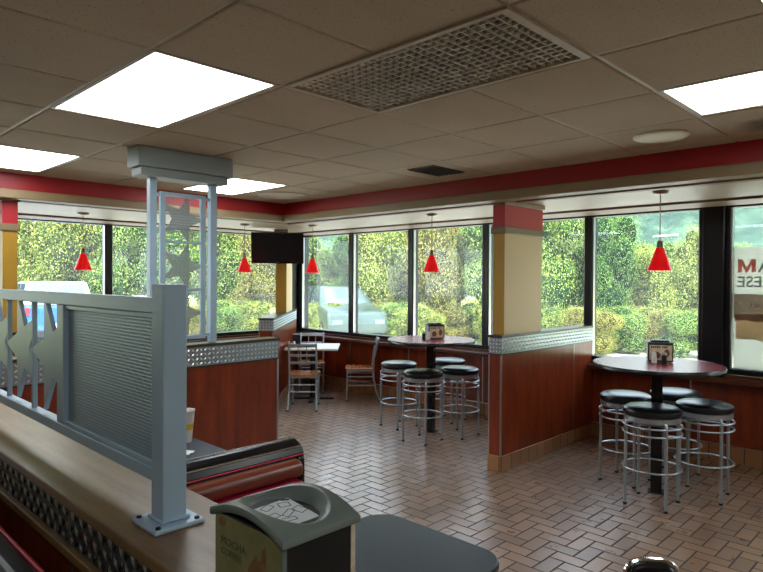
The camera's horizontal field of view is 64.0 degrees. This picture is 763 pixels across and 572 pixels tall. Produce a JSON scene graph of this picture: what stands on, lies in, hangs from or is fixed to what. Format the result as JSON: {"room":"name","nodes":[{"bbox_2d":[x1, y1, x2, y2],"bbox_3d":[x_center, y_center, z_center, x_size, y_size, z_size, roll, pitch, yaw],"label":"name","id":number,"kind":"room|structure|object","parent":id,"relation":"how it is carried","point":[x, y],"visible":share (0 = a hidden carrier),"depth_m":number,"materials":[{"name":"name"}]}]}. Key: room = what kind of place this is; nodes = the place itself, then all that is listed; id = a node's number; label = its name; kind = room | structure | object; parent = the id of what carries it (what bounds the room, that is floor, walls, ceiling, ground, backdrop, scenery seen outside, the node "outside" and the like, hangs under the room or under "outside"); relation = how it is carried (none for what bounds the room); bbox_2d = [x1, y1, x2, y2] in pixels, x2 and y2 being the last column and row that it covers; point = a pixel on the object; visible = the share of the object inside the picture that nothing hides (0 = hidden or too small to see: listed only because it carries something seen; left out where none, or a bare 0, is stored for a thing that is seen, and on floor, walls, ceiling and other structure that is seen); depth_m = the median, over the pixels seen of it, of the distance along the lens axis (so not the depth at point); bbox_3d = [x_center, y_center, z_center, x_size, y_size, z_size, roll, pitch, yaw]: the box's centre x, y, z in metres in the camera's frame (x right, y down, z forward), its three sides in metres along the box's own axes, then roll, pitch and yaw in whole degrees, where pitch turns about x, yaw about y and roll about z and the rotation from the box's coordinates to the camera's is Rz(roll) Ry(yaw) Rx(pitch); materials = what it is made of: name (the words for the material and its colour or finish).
{"room":"eatery","nodes":[
{"label":"eatery","id":0,"kind":"room"},
{"bbox_2d":[187,333,297,379],"bbox_3d":[-4.742,0.168,7.000,0.160,3.140,9.400,1,1,44],"label":"wall","id":1,"kind":"structure","parent":0,"point":[257,333],"depth_m":9.50,"materials":[{"name":"brown wood"}]},
{"bbox_2d":[18,218,108,293],"bbox_3d":[-4.098,-0.030,7.593,0.130,1.590,1.350,1,1,44],"label":"window","id":2,"kind":"structure","parent":1,"relation":"in","point":[105,227],"depth_m":8.01,"materials":[{"name":"brown metal"}]},
{"bbox_2d":[109,224,207,336],"bbox_3d":[-3.092,-0.036,8.624,0.130,1.590,1.530,1,1,44],"label":"window","id":3,"kind":"structure","parent":1,"relation":"in","point":[110,225],"depth_m":8.08,"materials":[{"name":"brown metal"}]},
{"bbox_2d":[0,0,762,203],"bbox_3d":[-0.670,-1.138,3.133,11.360,0.600,9.560,1,1,44],"label":"ceiling","id":4,"kind":"structure","parent":0,"point":[242,37],"depth_m":2.93,"materials":[{"name":"tile"}]},
{"bbox_2d":[0,145,83,171],"bbox_3d":[-2.820,-0.987,4.728,1.002,0.020,0.624,1,1,44],"label":"recessed light","id":5,"kind":"object","parent":4,"relation":"in","point":[11,157],"visible":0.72,"depth_m":4.70,"materials":[{"name":"white"}]},
{"bbox_2d":[49,49,279,128],"bbox_3d":[-1.130,-0.960,3.081,1.218,0.020,0.624,1,1,44],"label":"recessed light","id":6,"kind":"object","parent":4,"relation":"in","point":[158,89],"visible":0.79,"depth_m":2.99,"materials":[{"name":"white"}]},
{"bbox_2d":[181,178,288,194],"bbox_3d":[-1.479,-0.995,6.103,1.002,0.020,0.624,1,1,44],"label":"recessed light","id":7,"kind":"object","parent":4,"relation":"in","point":[235,186],"visible":0.6,"depth_m":6.12,"materials":[{"name":"white"}]},
{"bbox_2d":[258,192,307,198],"bbox_3d":[-1.057,-0.979,6.566,0.578,0.016,0.560,1,1,44],"label":"ceiling speaker","id":8,"kind":"object","parent":4,"relation":"attached to","point":[273,195],"visible":1,"depth_m":6.56,"materials":[{"name":"plastic"}]},
{"bbox_2d":[0,139,762,214],"bbox_3d":[-0.564,-0.876,1.628,9.100,0.170,7.550,1,1,44],"label":"trim","id":9,"kind":"structure","parent":4,"relation":"attached to","point":[737,152],"depth_m":5.41,"materials":[{"name":"paint"}]},
{"bbox_2d":[0,0,762,201],"bbox_3d":[-0.563,-0.947,1.591,9.050,0.027,7.500,1,1,44],"label":"trim","id":10,"kind":"structure","parent":4,"relation":"attached to","point":[504,2],"depth_m":2.73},
{"bbox_2d":[407,165,463,176],"bbox_3d":[0.457,-0.957,5.094,0.280,0.012,0.420,1,1,44],"label":"ceiling vent","id":11,"kind":"object","parent":4,"relation":"in","point":[434,170],"visible":1,"depth_m":5.07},
{"bbox_2d":[285,5,591,112],"bbox_3d":[0.200,-0.986,2.677,1.218,0.112,0.624,1,1,44],"label":"ceiling vent","id":12,"kind":"object","parent":4,"relation":"in","point":[503,32],"visible":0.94,"depth_m":2.59,"materials":[{"name":"metal"}]},
{"bbox_2d":[633,129,690,142],"bbox_3d":[1.753,-0.931,3.831,0.330,0.022,0.330,1,1,44],"label":"ceiling speaker","id":13,"kind":"object","parent":4,"relation":"attached to","point":[668,135],"visible":1,"depth_m":3.77},
{"bbox_2d":[637,133,685,142],"bbox_3d":[1.753,-0.924,3.831,0.296,0.009,0.296,1,1,44],"label":"grille","id":14,"kind":"object","parent":13,"relation":"attached to","point":[642,137],"depth_m":3.80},
{"bbox_2d":[657,69,762,116],"bbox_3d":[1.977,-0.939,2.732,1.218,0.020,0.624,1,1,44],"label":"recessed light","id":15,"kind":"object","parent":4,"relation":"in","point":[741,91],"visible":0.76,"depth_m":2.99,"materials":[{"name":"white"}]},
{"bbox_2d":[278,380,762,571],"bbox_3d":[-0.685,1.732,3.122,11.500,0.140,9.700,1,1,44],"label":"floor","id":16,"kind":"structure","parent":0,"point":[550,512],"depth_m":4.89,"materials":[{"name":"tile"}]},
{"bbox_2d":[0,526,44,571],"bbox_3d":[-0.471,1.149,0.682,3.600,1.081,0.550,1,1,44],"label":"bench","id":17,"kind":"object","parent":16,"relation":"on","point":[13,558],"visible":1,"depth_m":1.36,"materials":[{"name":"leather"}]},
{"bbox_2d":[0,533,36,571],"bbox_3d":[-0.324,0.999,0.831,3.600,0.781,0.130,1,1,44],"label":"cushion","id":18,"kind":"object","parent":17,"relation":"on","point":[13,558],"depth_m":1.36,"materials":[{"name":"black leather"}]},
{"bbox_2d":[0,337,279,449],"bbox_3d":[-2.269,1.042,3.728,0.154,1.210,3.924,1,1,44],"label":"wall","id":19,"kind":"structure","parent":16,"relation":"on","point":[233,384],"depth_m":4.75,"materials":[{"name":"brown wood"}]},
{"bbox_2d":[127,145,232,341],"bbox_3d":[-1.464,-0.267,4.489,0.190,1.398,0.735,1,1,44],"label":"screen","id":20,"kind":"object","parent":19,"relation":"on","point":[153,164],"visible":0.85,"depth_m":4.49,"materials":[{"name":"metal"}]},
{"bbox_2d":[0,403,355,571],"bbox_3d":[-1.314,1.065,2.115,7.210,1.210,0.223,1,1,44],"label":"counter ledge","id":21,"kind":"structure","parent":16,"relation":"on","point":[71,507],"depth_m":1.43,"materials":[{"name":"brown wood"}]},
{"bbox_2d":[0,284,204,536],"bbox_3d":[-1.132,0.224,1.912,2.075,0.478,0.105,1,1,44],"label":"screen","id":22,"kind":"object","parent":21,"relation":"on","point":[117,363],"visible":1,"depth_m":1.39,"materials":[{"name":"grey metal"}]},
{"bbox_2d":[210,482,360,571],"bbox_3d":[-0.150,0.401,0.937,0.188,0.155,0.145,1,1,44],"label":"napkin dispenser","id":23,"kind":"object","parent":21,"relation":"on","point":[298,526],"visible":1,"depth_m":0.90,"materials":[{"name":"grey plastic"}]},
{"bbox_2d":[260,498,307,520],"bbox_3d":[-0.149,0.341,0.929,0.070,0.007,0.067,1,1,44],"label":"print","id":24,"kind":"object","parent":23,"relation":"on","point":[287,509],"depth_m":0.93},
{"bbox_2d":[186,438,227,459],"bbox_3d":[-1.349,1.283,3.093,0.626,0.752,1.111,1,1,44],"label":"dining table","id":25,"kind":"object","parent":16,"relation":"on","point":[200,448],"visible":0.15,"depth_m":3.39,"materials":[{"name":"grey laminate"}]},
{"bbox_2d":[186,436,304,503],"bbox_3d":[-0.827,1.205,2.610,1.076,0.924,1.148,1,1,44],"label":"bench","id":26,"kind":"object","parent":16,"relation":"on","point":[221,477],"visible":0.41,"depth_m":2.71,"materials":[{"name":"leather"}]},
{"bbox_2d":[214,478,302,503],"bbox_3d":[-0.725,1.061,2.467,0.186,0.297,1.088,1,1,44],"label":"cushion","id":27,"kind":"object","parent":26,"relation":"on","point":[292,480],"depth_m":2.72,"materials":[{"name":"leather"}]},
{"bbox_2d":[258,309,296,405],"bbox_3d":[-1.466,0.991,8.821,0.204,1.210,2.392,0,1,-1],"label":"wall","id":28,"kind":"structure","parent":16,"relation":"on","point":[280,325],"depth_m":8.46,"materials":[{"name":"brown wood"}]},
{"bbox_2d":[274,229,291,312],"bbox_3d":[-1.462,-0.220,9.189,0.200,1.202,0.694,0,1,-1],"label":"pillar","id":29,"kind":"structure","parent":28,"relation":"on","point":[283,271],"depth_m":8.87,"materials":[{"name":"yellow paint"}]},
{"bbox_2d":[251,232,303,263],"bbox_3d":[-1.488,-0.545,8.759,0.740,0.446,0.152,0,1,-5],"label":"television","id":30,"kind":"object","parent":29,"relation":"attached to","point":[266,247],"visible":1,"depth_m":8.71,"materials":[{"name":"plastic"}]},
{"bbox_2d":[286,343,320,411],"bbox_3d":[-1.022,1.169,8.057,0.410,0.876,0.501,0,1,-1],"label":"dining chair","id":31,"kind":"object","parent":16,"relation":"on","point":[292,374],"visible":1,"depth_m":7.90,"materials":[{"name":"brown metal"}]},
{"bbox_2d":[298,332,324,393],"bbox_3d":[-1.059,1.156,9.267,0.410,0.876,0.501,0,1,-5],"label":"dining chair","id":32,"kind":"object","parent":16,"relation":"on","point":[319,362],"visible":0.68,"depth_m":9.38,"materials":[{"name":"silver metal"}]},
{"bbox_2d":[284,343,339,402],"bbox_3d":[-0.969,1.225,8.669,0.730,0.752,0.720,0,1,-1],"label":"dining table","id":33,"kind":"object","parent":16,"relation":"on","point":[320,346],"visible":0.79,"depth_m":8.63,"materials":[{"name":"beige laminate"}]},
{"bbox_2d":[345,336,379,400],"bbox_3d":[-0.264,1.167,8.694,0.501,0.876,0.410,0,1,-3],"label":"dining chair","id":34,"kind":"object","parent":16,"relation":"on","point":[350,369],"visible":1,"depth_m":8.52,"materials":[{"name":"silver metal"}]},
{"bbox_2d":[380,360,417,429],"bbox_3d":[0.201,1.249,7.102,0.433,0.750,0.433,0,1,-40],"label":"bar stool","id":35,"kind":"object","parent":16,"relation":"on","point":[390,366],"visible":0.77,"depth_m":6.99,"materials":[{"name":"silver metal"}]},
{"bbox_2d":[402,368,442,445],"bbox_3d":[0.435,1.258,6.455,0.433,0.750,0.433,1,1,40],"label":"bar stool","id":36,"kind":"object","parent":16,"relation":"on","point":[415,375],"visible":1,"depth_m":6.34,"materials":[{"name":"silver metal"}]},
{"bbox_2d":[355,514,498,571],"bbox_3d":[-0.159,1.302,1.918,0.621,0.752,1.091,1,1,44],"label":"dining table","id":37,"kind":"object","parent":16,"relation":"on","point":[383,542],"visible":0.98,"depth_m":2.14,"materials":[{"name":"grey laminate"}]},
{"bbox_2d":[387,335,475,432],"bbox_3d":[0.552,1.111,6.829,0.980,1.036,0.980,1,1,24],"label":"bar table","id":38,"kind":"object","parent":16,"relation":"on","point":[411,340],"visible":0.92,"depth_m":6.78,"materials":[{"name":"red laminate"}]},
{"bbox_2d":[424,323,444,338],"bbox_3d":[0.596,0.502,6.868,0.200,0.174,0.127,0,1,-18],"label":"napkin holder","id":39,"kind":"object","parent":38,"relation":"on","point":[436,330],"visible":0.98,"depth_m":6.82,"materials":[{"name":"silver metal"}]},
{"bbox_2d":[435,357,465,423],"bbox_3d":[0.805,1.249,7.407,0.433,0.750,0.433,1,1,39],"label":"bar stool","id":40,"kind":"object","parent":16,"relation":"on","point":[440,361],"visible":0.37,"depth_m":7.26,"materials":[{"name":"leather"}]},
{"bbox_2d":[439,365,479,439],"bbox_3d":[0.857,1.257,6.700,0.433,0.750,0.433,1,1,44],"label":"bar stool","id":41,"kind":"object","parent":16,"relation":"on","point":[462,372],"visible":0.91,"depth_m":6.57,"materials":[{"name":"silver metal"}]},
{"bbox_2d":[487,325,593,471],"bbox_3d":[1.627,1.038,6.076,0.154,1.210,1.797,1,1,44],"label":"wall","id":42,"kind":"structure","parent":16,"relation":"on","point":[540,382],"depth_m":5.84,"materials":[{"name":"brown wood"}]},
{"bbox_2d":[491,201,544,334],"bbox_3d":[1.276,-0.167,5.697,0.160,1.202,0.694,1,1,44],"label":"pillar","id":43,"kind":"structure","parent":42,"relation":"on","point":[517,229],"depth_m":5.57,"materials":[{"name":"yellow paint"}]},
{"bbox_2d":[598,389,650,488],"bbox_3d":[2.077,1.280,5.210,0.433,0.750,0.433,0,1,-43],"label":"bar stool","id":44,"kind":"object","parent":16,"relation":"on","point":[615,398],"visible":0.67,"depth_m":5.15,"materials":[{"name":"leather"}]},
{"bbox_2d":[623,557,680,571],"bbox_3d":[0.782,1.257,1.643,0.420,0.865,0.462,0,1,9],"label":"dining chair","id":45,"kind":"object","parent":16,"relation":"on","point":[638,564],"visible":1,"depth_m":1.84,"materials":[{"name":"metal"}]},
{"bbox_2d":[621,402,683,513],"bbox_3d":[2.068,1.286,4.674,0.433,0.750,0.433,1,1,41],"label":"bar stool","id":46,"kind":"object","parent":16,"relation":"on","point":[655,414],"visible":1,"depth_m":4.57,"materials":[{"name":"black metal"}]},
{"bbox_2d":[593,356,726,494],"bbox_3d":[2.215,1.141,4.921,0.980,1.036,0.980,1,1,24],"label":"bar table","id":47,"kind":"object","parent":16,"relation":"on","point":[636,365],"visible":0.88,"depth_m":4.87,"materials":[{"name":"red laminate"}]},
{"bbox_2d":[646,339,673,361],"bbox_3d":[2.289,0.531,5.029,0.200,0.174,0.127,1,1,17],"label":"napkin holder","id":48,"kind":"object","parent":47,"relation":"on","point":[653,345],"visible":0.94,"depth_m":4.97,"materials":[{"name":"silver metal"}]},
{"bbox_2d":[649,387,702,482],"bbox_3d":[2.571,1.281,5.350,0.433,0.750,0.433,1,1,44],"label":"bar stool","id":49,"kind":"object","parent":16,"relation":"on","point":[670,394],"visible":0.23,"depth_m":5.24,"materials":[{"name":"leather"}]},
{"bbox_2d":[674,398,735,505],"bbox_3d":[2.554,1.287,4.842,0.433,0.750,0.433,1,1,39],"label":"bar stool","id":50,"kind":"object","parent":16,"relation":"on","point":[703,409],"visible":0.8,"depth_m":4.72,"materials":[{"name":"silver metal"}]},
{"bbox_3d":[-4.014,1.006,6.127,2.062,1.210,0.164,1,1,44],"label":"wall","id":51,"kind":"structure","parent":16,"relation":"on","visible":0},
{"bbox_2d":[0,199,20,331],"bbox_3d":[-3.536,-0.193,5.660,0.694,1.202,0.160,1,1,44],"label":"pillar","id":52,"kind":"structure","parent":51,"relation":"on","point":[9,226],"depth_m":5.43,"materials":[{"name":"yellow paint"}]},
{"bbox_2d":[298,331,762,450],"bbox_3d":[2.604,0.214,6.513,11.360,3.140,0.160,1,1,44],"label":"wall","id":53,"kind":"structure","parent":0,"point":[747,401],"depth_m":6.57,"materials":[{"name":"brown wood"}]},
{"bbox_2d":[74,212,91,269],"bbox_3d":[-3.293,-0.491,6.743,0.188,0.632,0.188,1,1,44],"label":"pendant lamp","id":54,"kind":"object","parent":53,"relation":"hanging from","point":[82,263],"visible":1,"depth_m":6.70,"materials":[{"name":"red"}]},
{"bbox_2d":[300,233,350,335],"bbox_3d":[-0.880,-0.037,9.847,1.250,1.590,0.130,1,1,44],"label":"window","id":55,"kind":"structure","parent":53,"relation":"in","point":[303,267],"depth_m":10.21,"materials":[{"name":"brown metal"}]},
{"bbox_2d":[350,229,409,339],"bbox_3d":[0.004,-0.022,8.985,1.220,1.590,0.130,1,1,44],"label":"window","id":56,"kind":"structure","parent":53,"relation":"in","point":[354,236],"depth_m":9.34,"materials":[{"name":"brown metal"}]},
{"bbox_2d":[0,161,762,222],"bbox_3d":[-0.565,-0.750,1.679,9.170,0.078,7.620,1,1,44],"label":"trim","id":57,"kind":"structure","parent":53,"relation":"attached to","point":[749,169],"depth_m":5.37,"materials":[{"name":"paint"}]},
{"bbox_2d":[18,176,762,235],"bbox_3d":[-0.669,-0.741,2.918,11.050,0.021,9.250,1,1,44],"label":"trim","id":58,"kind":"structure","parent":53,"relation":"attached to","point":[752,199],"depth_m":6.35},
{"bbox_2d":[18,176,762,232],"bbox_3d":[-0.663,-0.767,3.031,11.200,0.030,9.420,1,1,44],"label":"soffit","id":59,"kind":"structure","parent":53,"relation":"attached to","point":[750,188],"depth_m":6.33,"materials":[{"name":"paint"}]},
{"bbox_2d":[410,223,484,348],"bbox_3d":[0.888,-0.008,8.123,1.250,1.590,0.130,1,1,44],"label":"window","id":60,"kind":"structure","parent":53,"relation":"in","point":[413,231],"depth_m":8.49,"materials":[{"name":"glass"}]},
{"bbox_2d":[292,206,725,376],"bbox_3d":[-0.676,0.052,3.146,11.360,1.620,9.560,1,1,44],"label":"trim","id":61,"kind":"structure","parent":53,"relation":"attached to","point":[714,218],"depth_m":5.78,"materials":[{"name":"brown metal"}]},
{"bbox_2d":[301,375,762,468],"bbox_3d":[2.602,1.570,6.396,11.170,0.150,0.019,1,1,44],"label":"baseboard","id":62,"kind":"structure","parent":53,"relation":"attached to","point":[747,457],"depth_m":6.55,"materials":[{"name":"tile"}]},
{"bbox_2d":[484,216,588,349],"bbox_3d":[1.821,0.007,7.213,1.355,1.590,0.130,1,1,44],"label":"window","id":63,"kind":"structure","parent":53,"relation":"in","point":[489,238],"depth_m":7.62,"materials":[{"name":"brown metal"}]},
{"bbox_2d":[320,342,762,451],"bbox_3d":[-0.681,1.212,3.046,11.200,0.602,9.400,1,1,44],"label":"trim","id":64,"kind":"structure","parent":53,"relation":"attached to","point":[350,342],"depth_m":7.70,"materials":[{"name":"wood"}]},
{"bbox_2d":[588,208,702,360],"bbox_3d":[2.724,0.021,6.332,1.170,1.590,0.130,1,1,44],"label":"window","id":65,"kind":"structure","parent":53,"relation":"in","point":[592,232],"depth_m":6.66,"materials":[{"name":"brown metal"}]},
{"bbox_2d":[647,190,672,270],"bbox_3d":[2.225,-0.440,4.881,0.188,0.632,0.188,1,1,44],"label":"pendant lamp","id":66,"kind":"object","parent":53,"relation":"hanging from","point":[659,261],"visible":1,"depth_m":4.84,"materials":[{"name":"metal"}]},
{"bbox_2d":[724,203,762,376],"bbox_3d":[3.723,0.038,5.358,1.250,1.590,0.130,1,1,44],"label":"window","id":67,"kind":"structure","parent":53,"relation":"in","point":[730,210],"depth_m":5.73,"materials":[{"name":"brown metal"}]},
{"bbox_2d":[733,247,762,370],"bbox_3d":[3.727,0.223,5.376,1.125,1.160,0.010,1,1,44],"label":"poster","id":68,"kind":"object","parent":67,"relation":"attached to","point":[748,261],"visible":1,"depth_m":5.68,"materials":[{"name":"white paper"}]},
{"bbox_2d":[736,320,762,341],"bbox_3d":[3.734,0.401,5.371,1.105,0.244,0.001,1,1,44],"label":"print","id":69,"kind":"object","parent":68,"relation":"attached to","point":[746,330],"depth_m":5.68,"materials":[{"name":"brown"}]},
{"bbox_2d":[739,301,762,313],"bbox_3d":[3.589,0.204,5.510,0.660,0.123,0.008,1,1,44],"label":"print","id":70,"kind":"object","parent":68,"relation":"attached to","point":[745,307],"depth_m":5.67,"materials":[{"name":"brown"}]},
{"bbox_3d":[-4.014,0.251,-0.359,11.480,3.140,0.120,1,1,44],"label":"wall","id":71,"kind":"structure","parent":0,"visible":0},
{"bbox_2d":[187,332,762,387],"bbox_3d":[-0.679,0.887,3.041,11.198,0.048,9.398,1,1,44],"label":"trim","id":72,"kind":"structure","parent":71,"relation":"attached to","point":[724,380],"depth_m":7.80,"materials":[{"name":"brown wood"}]},
{"label":"outside","id":73,"kind":"structure","parent":0,"visible":0},
{"bbox_2d":[131,291,696,359],"bbox_3d":[-0.010,1.870,0.020,180.000,0.001,180.000,1,1,44],"label":"ground","id":74,"kind":"structure","parent":73,"point":[692,355],"depth_m":15.70,"materials":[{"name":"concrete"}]},
{"bbox_2d":[390,304,448,335],"bbox_3d":[1.071,1.104,17.469,1.699,1.243,1.700,0,1,8],"label":"shrub","id":75,"kind":"object","parent":74,"relation":"on","point":[425,316],"visible":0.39,"depth_m":17.18,"materials":[{"name":"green plant"}]},
{"bbox_2d":[187,298,696,349],"bbox_3d":[-2.998,1.494,29.869,120.000,0.010,60.000,0,1,-6],"label":"grass verge","id":76,"kind":"structure","parent":74,"relation":"on","point":[193,301],"depth_m":45.82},
{"bbox_2d":[17,281,89,336],"bbox_3d":[-9.620,0.736,17.583,1.840,1.740,4.575,0,1,-36],"label":"car","id":77,"kind":"object","parent":76,"relation":"on","point":[54,286],"visible":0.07,"depth_m":15.75,"materials":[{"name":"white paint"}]},
{"bbox_2d":[17,220,101,282],"bbox_3d":[-11.008,-1.238,20.592,2.991,5.615,3.088,0,1,7],"label":"tree","id":78,"kind":"object","parent":76,"relation":"on","point":[50,249],"visible":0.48,"depth_m":19.78,"materials":[{"name":"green plant"}]},
{"bbox_2d":[64,225,139,295],"bbox_3d":[-10.271,-1.238,21.941,3.468,5.592,3.467,0,1,6],"label":"tree","id":79,"kind":"object","parent":76,"relation":"on","point":[81,272],"visible":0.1,"depth_m":20.78,"materials":[{"name":"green plant"}]},
{"bbox_2d":[79,225,171,295],"bbox_3d":[-8.312,-0.813,19.834,2.797,4.811,2.467,1,1,32],"label":"tree","id":80,"kind":"object","parent":76,"relation":"on","point":[129,269],"visible":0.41,"depth_m":19.36,"materials":[{"name":"green plant"}]},
{"bbox_2d":[166,230,229,305],"bbox_3d":[-6.077,-1.075,20.581,2.634,5.343,2.805,1,1,35],"label":"tree","id":81,"kind":"object","parent":76,"relation":"on","point":[173,248],"visible":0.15,"depth_m":19.81,"materials":[{"name":"green plant"}]},
{"bbox_2d":[196,298,243,331],"bbox_3d":[-4.993,1.036,18.576,1.533,1.355,1.633,1,1,38],"label":"shrub","id":82,"kind":"object","parent":76,"relation":"on","point":[228,316],"visible":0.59,"depth_m":18.39,"materials":[{"name":"green plant"}]},
{"bbox_2d":[193,234,258,306],"bbox_3d":[-5.025,-0.885,20.955,2.916,4.968,2.825,0,1,-34],"label":"tree","id":83,"kind":"object","parent":76,"relation":"on","point":[227,269],"visible":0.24,"depth_m":20.26,"materials":[{"name":"green plant"}]},
{"bbox_2d":[228,235,275,308],"bbox_3d":[-3.928,-0.249,20.036,2.373,3.731,2.372,1,1,19],"label":"tree","id":84,"kind":"object","parent":76,"relation":"on","point":[261,278],"visible":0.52,"depth_m":19.50,"materials":[{"name":"green plant"}]},
{"bbox_2d":[231,299,272,330],"bbox_3d":[-4.133,1.072,19.304,1.548,1.404,1.598,1,1,16],"label":"shrub","id":85,"kind":"object","parent":76,"relation":"on","point":[251,311],"visible":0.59,"depth_m":19.01,"materials":[{"name":"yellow plant"}]},
{"bbox_2d":[271,237,326,312],"bbox_3d":[-3.193,-0.293,22.072,2.326,3.782,2.401,0,1,-44],"label":"tree","id":86,"kind":"object","parent":76,"relation":"on","point":[314,278],"visible":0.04,"depth_m":21.70,"materials":[{"name":"green plant"}]},
{"bbox_2d":[308,300,341,328],"bbox_3d":[-1.752,1.086,18.403,1.601,1.357,1.518,0,1,13],"label":"shrub","id":87,"kind":"object","parent":76,"relation":"on","point":[314,321],"visible":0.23,"depth_m":18.17,"materials":[{"name":"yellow plant"}]},
{"bbox_2d":[314,244,337,285],"bbox_3d":[-2.272,-0.013,22.971,2.554,3.215,2.556,0,1,1],"label":"tree","id":88,"kind":"object","parent":76,"relation":"on","point":[327,268],"visible":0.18,"depth_m":22.47,"materials":[{"name":"green plant"}]},
{"bbox_2d":[326,235,361,285],"bbox_3d":[-0.993,-0.429,22.001,2.138,4.080,2.424,1,1,24],"label":"tree","id":89,"kind":"object","parent":76,"relation":"on","point":[340,248],"visible":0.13,"depth_m":21.22,"materials":[{"name":"green plant"}]},
{"bbox_2d":[308,286,387,333],"bbox_3d":[-1.332,0.822,19.441,1.840,1.620,4.575,0,1,-18],"label":"car","id":90,"kind":"object","parent":76,"relation":"on","point":[370,317],"visible":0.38,"depth_m":17.65,"materials":[{"name":"silver metal"}]},
{"bbox_2d":[345,231,407,304],"bbox_3d":[-0.041,-0.824,19.975,2.407,4.922,2.281,0,1,15],"label":"tree","id":91,"kind":"object","parent":76,"relation":"on","point":[382,254],"visible":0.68,"depth_m":19.26,"materials":[{"name":"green plant"}]},
{"bbox_2d":[370,301,407,335],"bbox_3d":[0.414,1.110,18.187,1.598,1.404,1.548,0,1,-45],"label":"shrub","id":92,"kind":"object","parent":76,"relation":"on","point":[387,308],"visible":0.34,"depth_m":17.63,"materials":[{"name":"green plant"}]},
{"bbox_2d":[387,264,423,306],"bbox_3d":[0.842,-0.823,21.040,2.454,4.907,2.305,0,1,-5],"label":"tree","id":93,"kind":"object","parent":76,"relation":"on","point":[402,293],"visible":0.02,"depth_m":20.41,"materials":[{"name":"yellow plant"}]},
{"bbox_2d":[398,228,462,312],"bbox_3d":[1.652,-0.669,19.416,2.326,4.644,2.401,0,1,-39],"label":"tree","id":94,"kind":"object","parent":76,"relation":"on","point":[436,288],"visible":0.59,"depth_m":18.68,"materials":[{"name":"green plant"}]},
{"bbox_2d":[424,301,475,337],"bbox_3d":[2.039,1.133,18.993,1.532,1.353,1.736,0,1,-34],"label":"shrub","id":95,"kind":"object","parent":76,"relation":"on","point":[455,315],"visible":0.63,"depth_m":18.54,"materials":[{"name":"green plant"}]},
{"bbox_2d":[449,227,474,305],"bbox_3d":[2.608,-0.891,20.522,2.737,5.075,2.738,0,1,4],"label":"tree","id":96,"kind":"object","parent":76,"relation":"on","point":[457,246],"visible":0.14,"depth_m":19.89,"materials":[{"name":"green plant"}]},
{"bbox_2d":[449,300,481,338],"bbox_3d":[2.817,1.103,19.169,1.518,1.357,1.601,1,1,25],"label":"shrub","id":97,"kind":"object","parent":76,"relation":"on","point":[467,308],"visible":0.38,"depth_m":18.78,"materials":[{"name":"green plant"}]},
{"bbox_2d":[454,226,481,311],"bbox_3d":[3.414,-0.843,18.987,2.467,5.020,2.797,1,1,27],"label":"tree","id":98,"kind":"object","parent":76,"relation":"on","point":[472,235],"visible":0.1,"depth_m":18.34,"materials":[{"name":"green plant"}]},
{"bbox_2d":[541,219,584,311],"bbox_3d":[4.953,-0.665,17.862,2.424,4.707,2.138,0,1,6],"label":"tree","id":99,"kind":"object","parent":76,"relation":"on","point":[558,282],"visible":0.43,"depth_m":17.20,"materials":[{"name":"green plant"}]},
{"bbox_2d":[569,216,626,308],"bbox_3d":[6.316,-0.764,18.452,2.279,4.907,2.140,0,1,-2],"label":"tree","id":100,"kind":"object","parent":76,"relation":"on","point":[578,260],"visible":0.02,"depth_m":17.77,"materials":[{"name":"green plant"}]},
{"bbox_2d":[573,215,641,309],"bbox_3d":[6.264,-0.293,17.053,1.887,3.998,1.828,1,1,41],"label":"tree","id":101,"kind":"object","parent":76,"relation":"on","point":[616,260],"visible":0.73,"depth_m":16.60,"materials":[{"name":"green plant"}]},
{"bbox_2d":[625,244,685,311],"bbox_3d":[7.749,0.243,17.555,2.144,2.933,1.892,0,1,-40],"label":"tree","id":102,"kind":"object","parent":76,"relation":"on","point":[657,294],"visible":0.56,"depth_m":16.88,"materials":[{"name":"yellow plant"}]},
{"bbox_2d":[655,238,697,309],"bbox_3d":[8.770,0.130,18.050,1.711,3.160,1.805,0,1,-25],"label":"tree","id":103,"kind":"object","parent":76,"relation":"on","point":[668,248],"visible":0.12,"depth_m":17.60,"materials":[{"name":"green plant"}]},
{"bbox_2d":[670,222,698,312],"bbox_3d":[9.078,-0.084,17.552,1.665,3.602,1.564,0,1,-44],"label":"tree","id":104,"kind":"object","parent":76,"relation":"on","point":[690,245],"visible":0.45,"depth_m":17.22,"materials":[{"name":"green plant"}]},
{"bbox_2d":[542,305,583,327],"bbox_3d":[5.098,1.179,16.343,1.736,1.353,1.532,0,1,-22],"label":"shrub","id":105,"kind":"object","parent":74,"relation":"on","point":[553,321],"visible":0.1,"depth_m":16.04,"materials":[{"name":"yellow plant"}]},
{"bbox_2d":[557,306,624,355],"bbox_3d":[5.161,1.161,15.080,1.601,1.357,1.518,1,1,38],"label":"shrub","id":106,"kind":"object","parent":74,"relation":"on","point":[605,322],"visible":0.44,"depth_m":14.69,"materials":[{"name":"green plant"}]},
{"bbox_2d":[596,303,649,354],"bbox_3d":[6.057,1.127,15.837,1.633,1.355,1.533,0,1,2],"label":"shrub","id":107,"kind":"object","parent":74,"relation":"on","point":[626,337],"visible":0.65,"depth_m":15.44,"materials":[{"name":"green plant"}]},
{"bbox_2d":[639,307,693,342],"bbox_3d":[7.395,1.156,15.911,1.699,1.243,1.700,1,1,32],"label":"shrub","id":108,"kind":"object","parent":74,"relation":"on","point":[653,330],"visible":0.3,"depth_m":15.59,"materials":[{"name":"green plant"}]},
{"bbox_2d":[653,308,697,358],"bbox_3d":[7.474,1.207,14.984,1.532,1.353,1.736,0,1,-10],"label":"shrub","id":109,"kind":"object","parent":74,"relation":"on","point":[685,324],"visible":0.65,"depth_m":14.63,"materials":[{"name":"green plant"}]},
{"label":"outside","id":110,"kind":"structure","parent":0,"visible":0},
{"bbox_2d":[137,207,762,289],"bbox_3d":[48.964,-21.089,77.215,361.802,44.506,220.904,1,1,44],"label":"hills","id":111,"kind":"structure","parent":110,"point":[748,225],"depth_m":77.35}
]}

